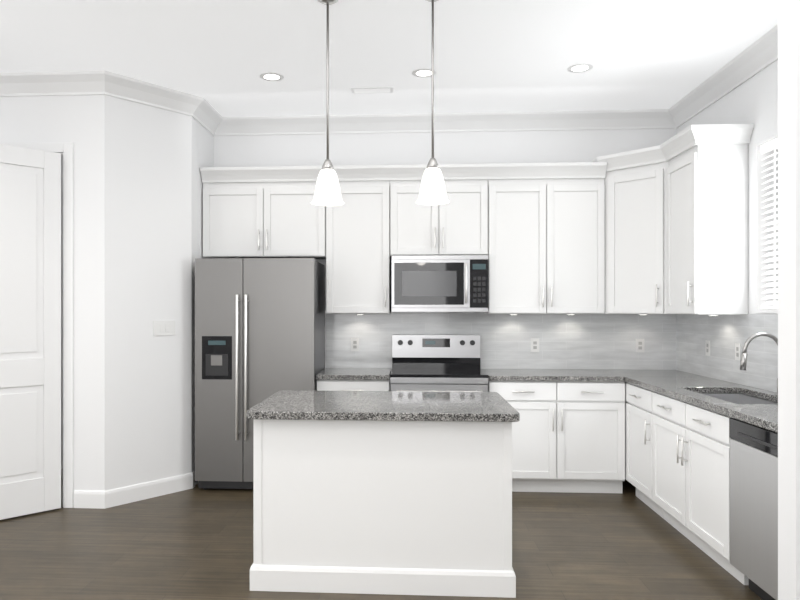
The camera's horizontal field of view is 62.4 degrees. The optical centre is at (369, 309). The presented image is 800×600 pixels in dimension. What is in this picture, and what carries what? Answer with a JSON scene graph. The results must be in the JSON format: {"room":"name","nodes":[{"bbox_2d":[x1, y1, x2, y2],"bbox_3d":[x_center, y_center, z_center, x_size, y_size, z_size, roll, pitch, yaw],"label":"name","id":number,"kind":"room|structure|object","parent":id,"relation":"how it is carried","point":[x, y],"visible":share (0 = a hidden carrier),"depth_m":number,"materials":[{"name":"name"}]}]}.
{"room":"kitchen","nodes":[
{"label":"kitchen","id":0,"kind":"room"},
{"bbox_2d":[0,95,115,490],"bbox_3d":[-2.792,-0.130,4.880,1.770,3.120,0.120,0,0,4],"label":"wall","id":1,"kind":"structure","parent":0,"point":[86,121],"depth_m":4.78,"materials":[{"name":"white paint"}]},
{"bbox_2d":[0,144,60,519],"bbox_3d":[-2.512,0.148,4.474,0.572,2.540,0.627,0,0,4],"label":"door leaf","id":2,"kind":"structure","parent":1,"relation":"in","point":[30,331],"depth_m":4.59,"materials":[{"name":"white paint"}]},
{"bbox_2d":[3,142,73,507],"bbox_3d":[-2.628,0.110,4.861,0.980,2.640,0.138,0,0,4],"label":"door frame","id":3,"kind":"structure","parent":1,"relation":"attached to","point":[66,150],"depth_m":4.76,"materials":[{"name":"white paint"}]},
{"bbox_2d":[73,490,105,508],"bbox_3d":[-2.022,1.367,4.765,0.232,0.125,0.014,0,0,4],"label":"baseboard","id":4,"kind":"structure","parent":1,"relation":"attached to","point":[81,498],"depth_m":4.76,"materials":[{"name":"white paint"}]},
{"bbox_2d":[116,98,219,487],"bbox_3d":[-1.784,-0.130,5.399,0.780,3.120,1.020,0,0,4],"label":"wall","id":5,"kind":"structure","parent":0,"point":[138,218],"depth_m":5.07,"materials":[{"name":"white paint"}]},
{"bbox_2d":[106,471,194,507],"bbox_3d":[-1.662,1.367,5.056,0.464,0.125,0.610,0,0,4],"label":"baseboard","id":6,"kind":"structure","parent":5,"relation":"attached to","point":[121,495],"depth_m":5.01,"materials":[{"name":"white paint"}]},
{"bbox_2d":[153,320,174,335],"bbox_3d":[-1.590,0.140,5.113,0.009,0.116,0.189,0,0,42],"label":"switch plate","id":7,"kind":"object","parent":5,"relation":"attached to","point":[162,328],"visible":1,"depth_m":5.11,"materials":[{"name":"white plastic"}]},
{"bbox_2d":[61,128,675,467],"bbox_3d":[-0.506,-0.130,5.892,6.270,3.120,0.140,0,0,4],"label":"wall","id":8,"kind":"structure","parent":0,"point":[548,146],"depth_m":5.78,"materials":[{"name":"white paint"}]},
{"bbox_2d":[203,182,325,259],"bbox_3d":[-0.878,-0.757,5.667,1.040,0.625,0.388,0,0,4],"label":"upper cabinet","id":9,"kind":"object","parent":8,"relation":"attached to","point":[267,220],"visible":0.92,"depth_m":5.51,"materials":[{"name":"white wood"}]},
{"bbox_2d":[326,181,390,313],"bbox_3d":[-0.090,-0.520,5.619,0.530,1.100,0.388,0,0,4],"label":"upper cabinet","id":10,"kind":"object","parent":8,"relation":"attached to","point":[358,268],"visible":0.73,"depth_m":5.47,"materials":[{"name":"white wood"}]},
{"bbox_2d":[0,24,777,135],"bbox_3d":[-0.593,-1.623,4.384,6.280,0.135,2.920,0,0,4],"label":"crown molding","id":11,"kind":"structure","parent":8,"relation":"attached to","point":[754,58],"depth_m":5.58,"materials":[{"name":"white paint"}]},
{"bbox_2d":[390,180,487,258],"bbox_3d":[0.579,-0.760,5.578,0.802,0.620,0.388,0,0,4],"label":"upper cabinet","id":12,"kind":"object","parent":8,"relation":"attached to","point":[457,224],"visible":0.88,"depth_m":5.43,"materials":[{"name":"white wood"}]},
{"bbox_2d":[392,255,487,311],"bbox_3d":[0.580,-0.214,5.539,0.782,0.459,0.448,0,0,4],"label":"over-the-range microwave","id":13,"kind":"object","parent":12,"relation":"attached to","point":[447,283],"visible":1,"depth_m":5.37,"materials":[{"name":"silver metal"}]},
{"bbox_2d":[326,311,673,369],"bbox_3d":[1.120,0.270,5.738,3.024,0.520,0.008,0,0,4],"label":"tile backsplash","id":14,"kind":"structure","parent":8,"relation":"attached to","point":[608,341],"depth_m":5.72,"materials":[{"name":"grey tile"}]},
{"bbox_2d":[351,338,358,350],"bbox_3d":[-0.129,0.305,5.807,0.072,0.116,0.006,0,0,4],"label":"electrical outlet","id":15,"kind":"object","parent":14,"relation":"attached to","point":[354,344],"visible":1,"depth_m":5.80,"materials":[{"name":"white plastic"}]},
{"bbox_2d":[531,339,538,351],"bbox_3d":[1.431,0.305,5.712,0.072,0.116,0.006,0,0,4],"label":"electrical outlet","id":16,"kind":"object","parent":14,"relation":"attached to","point":[534,345],"visible":1,"depth_m":5.71,"materials":[{"name":"white plastic"}]},
{"bbox_2d":[636,339,643,351],"bbox_3d":[2.319,0.305,5.657,0.072,0.116,0.006,0,0,4],"label":"electrical outlet","id":17,"kind":"object","parent":14,"relation":"attached to","point":[639,345],"visible":1,"depth_m":5.66,"materials":[{"name":"white plastic"}]},
{"bbox_2d":[484,178,604,313],"bbox_3d":[1.450,-0.520,5.525,0.935,1.100,0.388,0,0,4],"label":"upper cabinet","id":18,"kind":"object","parent":8,"relation":"attached to","point":[546,246],"visible":0.98,"depth_m":5.37,"materials":[{"name":"white wood"}]},
{"bbox_2d":[0,468,762,599],"bbox_3d":[-0.748,1.460,1.448,6.730,0.060,9.200,0,0,4],"label":"floor","id":19,"kind":"structure","parent":0,"point":[195,542],"depth_m":3.86,"materials":[{"name":"brown wood"}]},
{"bbox_2d":[195,258,324,488],"bbox_3d":[-0.885,0.512,5.473,0.945,1.835,0.742,0,0,4],"label":"refrigerator","id":20,"kind":"object","parent":19,"relation":"on","point":[259,330],"visible":0.77,"depth_m":5.17,"materials":[{"name":"silver metal"}]},
{"bbox_2d":[317,380,389,390],"bbox_3d":[-0.114,0.991,5.485,0.579,0.878,0.658,0,0,4],"label":"base cabinet","id":21,"kind":"object","parent":19,"relation":"on","point":[353,385],"visible":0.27,"depth_m":5.20,"materials":[{"name":"white wood"}]},
{"bbox_2d":[316,368,391,379],"bbox_3d":[-0.115,0.530,5.491,0.582,0.040,0.630,0,0,4],"label":"countertop","id":22,"kind":"structure","parent":21,"relation":"on","point":[354,373],"depth_m":5.22,"materials":[{"name":"stone"}]},
{"bbox_2d":[250,419,515,597],"bbox_3d":[0.084,0.991,3.741,1.340,0.879,0.848,0,0,4],"label":"kitchen island","id":23,"kind":"object","parent":19,"relation":"on","point":[385,507],"visible":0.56,"depth_m":3.33,"materials":[{"name":"white wood"}]},
{"bbox_2d":[247,390,519,421],"bbox_3d":[0.084,0.530,3.714,1.370,0.040,0.875,0,0,4],"label":"island countertop","id":24,"kind":"structure","parent":23,"relation":"on","point":[394,406],"depth_m":3.49,"materials":[{"name":"stone"}]},
{"bbox_2d":[390,335,487,391],"bbox_3d":[0.556,0.823,5.404,0.756,1.215,0.720,0,0,4],"label":"range","id":25,"kind":"object","parent":19,"relation":"on","point":[441,363],"visible":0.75,"depth_m":5.66,"materials":[{"name":"silver metal"}]},
{"bbox_2d":[488,381,624,492],"bbox_3d":[1.464,0.991,5.389,1.042,0.878,0.658,0,0,4],"label":"base cabinet","id":26,"kind":"object","parent":19,"relation":"on","point":[568,436],"visible":0.9,"depth_m":5.10,"materials":[{"name":"white wood"}]},
{"bbox_2d":[482,369,621,381],"bbox_3d":[1.451,0.530,5.394,1.020,0.040,0.634,0,0,4],"label":"countertop","id":27,"kind":"structure","parent":26,"relation":"on","point":[575,375],"depth_m":5.14,"materials":[{"name":"stone"}]},
{"bbox_2d":[626,383,662,517],"bbox_3d":[2.244,0.991,4.788,0.658,0.878,0.553,0,0,4],"label":"base cabinet","id":28,"kind":"object","parent":19,"relation":"on","point":[639,412],"visible":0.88,"depth_m":4.79,"materials":[{"name":"white wood"}]},
{"bbox_2d":[652,392,767,584],"bbox_3d":[2.194,0.991,3.962,0.658,0.878,1.096,0,0,4],"label":"base cabinet","id":29,"kind":"object","parent":19,"relation":"on","point":[691,470],"visible":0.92,"depth_m":3.88,"materials":[{"name":"white wood"}]},
{"bbox_2d":[614,369,777,432],"bbox_3d":[2.210,0.530,4.209,0.640,0.040,2.906,0,0,4],"label":"countertop","id":30,"kind":"structure","parent":29,"relation":"on","point":[687,387],"depth_m":4.24,"materials":[{"name":"stone"}]},
{"bbox_2d":[700,393,777,403],"bbox_3d":[2.216,0.657,3.962,0.414,0.210,0.804,0,0,4],"label":"sink","id":31,"kind":"object","parent":30,"relation":"in","point":[739,399],"depth_m":4.33,"materials":[{"name":"silver metal"}]},
{"bbox_2d":[740,332,777,394],"bbox_3d":[2.357,0.321,3.941,0.267,0.376,0.086,0,0,4],"label":"faucet","id":32,"kind":"object","parent":30,"relation":"on","point":[743,363],"visible":0.56,"depth_m":3.95,"materials":[{"name":"silver metal"}]},
{"bbox_2d":[729,418,777,599],"bbox_3d":[2.146,0.994,3.111,0.610,0.872,0.592,0,0,4],"label":"dishwasher","id":33,"kind":"object","parent":19,"relation":"on","point":[754,504],"visible":0.58,"depth_m":3.18,"materials":[{"name":"silver metal"}]},
{"bbox_2d":[0,0,777,116],"bbox_3d":[-0.748,-1.740,1.448,6.730,0.100,9.200,0,0,4],"label":"ceiling","id":34,"kind":"structure","parent":0,"point":[220,56],"depth_m":4.26,"materials":[{"name":"white paint"}]},
{"bbox_2d":[260,72,283,80],"bbox_3d":[-0.709,-1.688,4.782,0.176,0.004,0.176,0,0,4],"label":"recessed light","id":35,"kind":"object","parent":34,"relation":"in","point":[270,76],"visible":1,"depth_m":4.77,"materials":[{"name":"white paint"}]},
{"bbox_2d":[311,0,343,205],"bbox_3d":[-0.226,-1.133,3.571,0.180,1.111,0.180,0,0,4],"label":"pendant light","id":36,"kind":"object","parent":34,"relation":"hanging from","point":[327,191],"visible":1,"depth_m":3.55,"materials":[{"name":"white glass"}]},
{"bbox_2d":[351,87,392,93],"bbox_3d":[0.019,-1.686,5.068,0.320,0.007,0.120,0,0,4],"label":"ceiling vent","id":37,"kind":"object","parent":34,"relation":"in","point":[372,90],"visible":1,"depth_m":5.06,"materials":[{"name":"white metal"}]},
{"bbox_2d":[412,69,435,77],"bbox_3d":[0.388,-1.688,4.705,0.176,0.004,0.176,0,0,4],"label":"recessed light","id":38,"kind":"object","parent":34,"relation":"in","point":[422,73],"visible":0.9,"depth_m":4.71,"materials":[{"name":"white paint"}]},
{"bbox_2d":[416,0,449,204],"bbox_3d":[0.339,-1.133,3.536,0.180,1.111,0.180,0,0,4],"label":"pendant light","id":39,"kind":"object","parent":34,"relation":"hanging from","point":[432,190],"visible":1,"depth_m":3.50,"materials":[{"name":"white glass"}]},
{"bbox_2d":[567,63,592,72],"bbox_3d":[1.469,-1.688,4.609,0.176,0.004,0.176,0,0,4],"label":"recessed light","id":40,"kind":"object","parent":34,"relation":"in","point":[578,68],"visible":1,"depth_m":4.61,"materials":[{"name":"white paint"}]},
{"bbox_2d":[676,64,771,313],"bbox_3d":[2.441,-0.130,1.253,0.160,3.120,9.040,0,0,4],"label":"wall","id":41,"kind":"structure","parent":0,"point":[750,102],"depth_m":4.41,"materials":[{"name":"white paint"}]},
{"bbox_2d":[625,382,627,478],"bbox_3d":[2.309,0.936,5.367,0.599,0.768,0.599,0,0,4],"label":"base cabinet","id":42,"kind":"object","parent":41,"relation":"attached to","point":[625,429],"depth_m":5.15,"materials":[{"name":"white wood"}]},
{"bbox_2d":[604,162,668,313],"bbox_3d":[2.258,-0.545,5.323,0.696,1.150,0.692,0,0,4],"label":"upper cabinet","id":43,"kind":"object","parent":41,"relation":"attached to","point":[635,240],"visible":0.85,"depth_m":5.15,"materials":[{"name":"white wood"}]},
{"bbox_2d":[200,124,753,182],"bbox_3d":[0.581,-1.153,5.111,4.019,0.165,1.226,0,0,4],"label":"crown molding","id":44,"kind":"structure","parent":43,"relation":"attached to","point":[684,140],"depth_m":5.36,"materials":[{"name":"white wood"}]},
{"bbox_2d":[666,144,747,313],"bbox_3d":[2.375,-0.545,4.714,0.388,1.150,0.501,0,0,4],"label":"upper cabinet","id":45,"kind":"object","parent":41,"relation":"attached to","point":[706,229],"visible":1,"depth_m":4.47,"materials":[{"name":"white wood"}]},
{"bbox_2d":[674,314,777,391],"bbox_3d":[2.536,0.270,4.188,0.008,0.520,2.910,0,0,4],"label":"tile backsplash","id":46,"kind":"structure","parent":41,"relation":"attached to","point":[691,331],"depth_m":4.72,"materials":[{"name":"grey tile"}]},
{"bbox_2d":[705,340,709,355],"bbox_3d":[2.581,0.290,5.037,0.006,0.116,0.072,0,0,4],"label":"electrical outlet","id":47,"kind":"object","parent":46,"relation":"attached to","point":[707,347],"visible":1,"depth_m":5.04,"materials":[{"name":"white plastic"}]},
{"bbox_2d":[735,343,740,360],"bbox_3d":[2.553,0.290,4.576,0.006,0.116,0.072,0,0,4],"label":"electrical outlet","id":48,"kind":"object","parent":46,"relation":"attached to","point":[737,351],"visible":0.96,"depth_m":4.57,"materials":[{"name":"white plastic"}]},
{"bbox_2d":[755,133,777,312],"bbox_3d":[2.595,-0.540,3.864,0.170,1.119,0.989,0,0,4],"label":"window","id":49,"kind":"structure","parent":41,"relation":"in","point":[760,271],"depth_m":4.34,"materials":[{"name":"white paint"}]},
{"bbox_2d":[760,138,777,308],"bbox_3d":[2.566,-0.543,3.866,0.056,1.070,0.942,0,0,4],"label":"window blinds","id":50,"kind":"object","parent":49,"relation":"attached to","point":[769,146],"visible":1,"depth_m":4.24,"materials":[{"name":"white plastic"}]},
{"bbox_2d":[772,0,799,599],"bbox_3d":[2.077,-0.130,2.693,0.723,3.120,0.130,0,0,4],"label":"wall","id":51,"kind":"structure","parent":0,"point":[785,70],"depth_m":2.70,"materials":[{"name":"white paint"}]}
]}

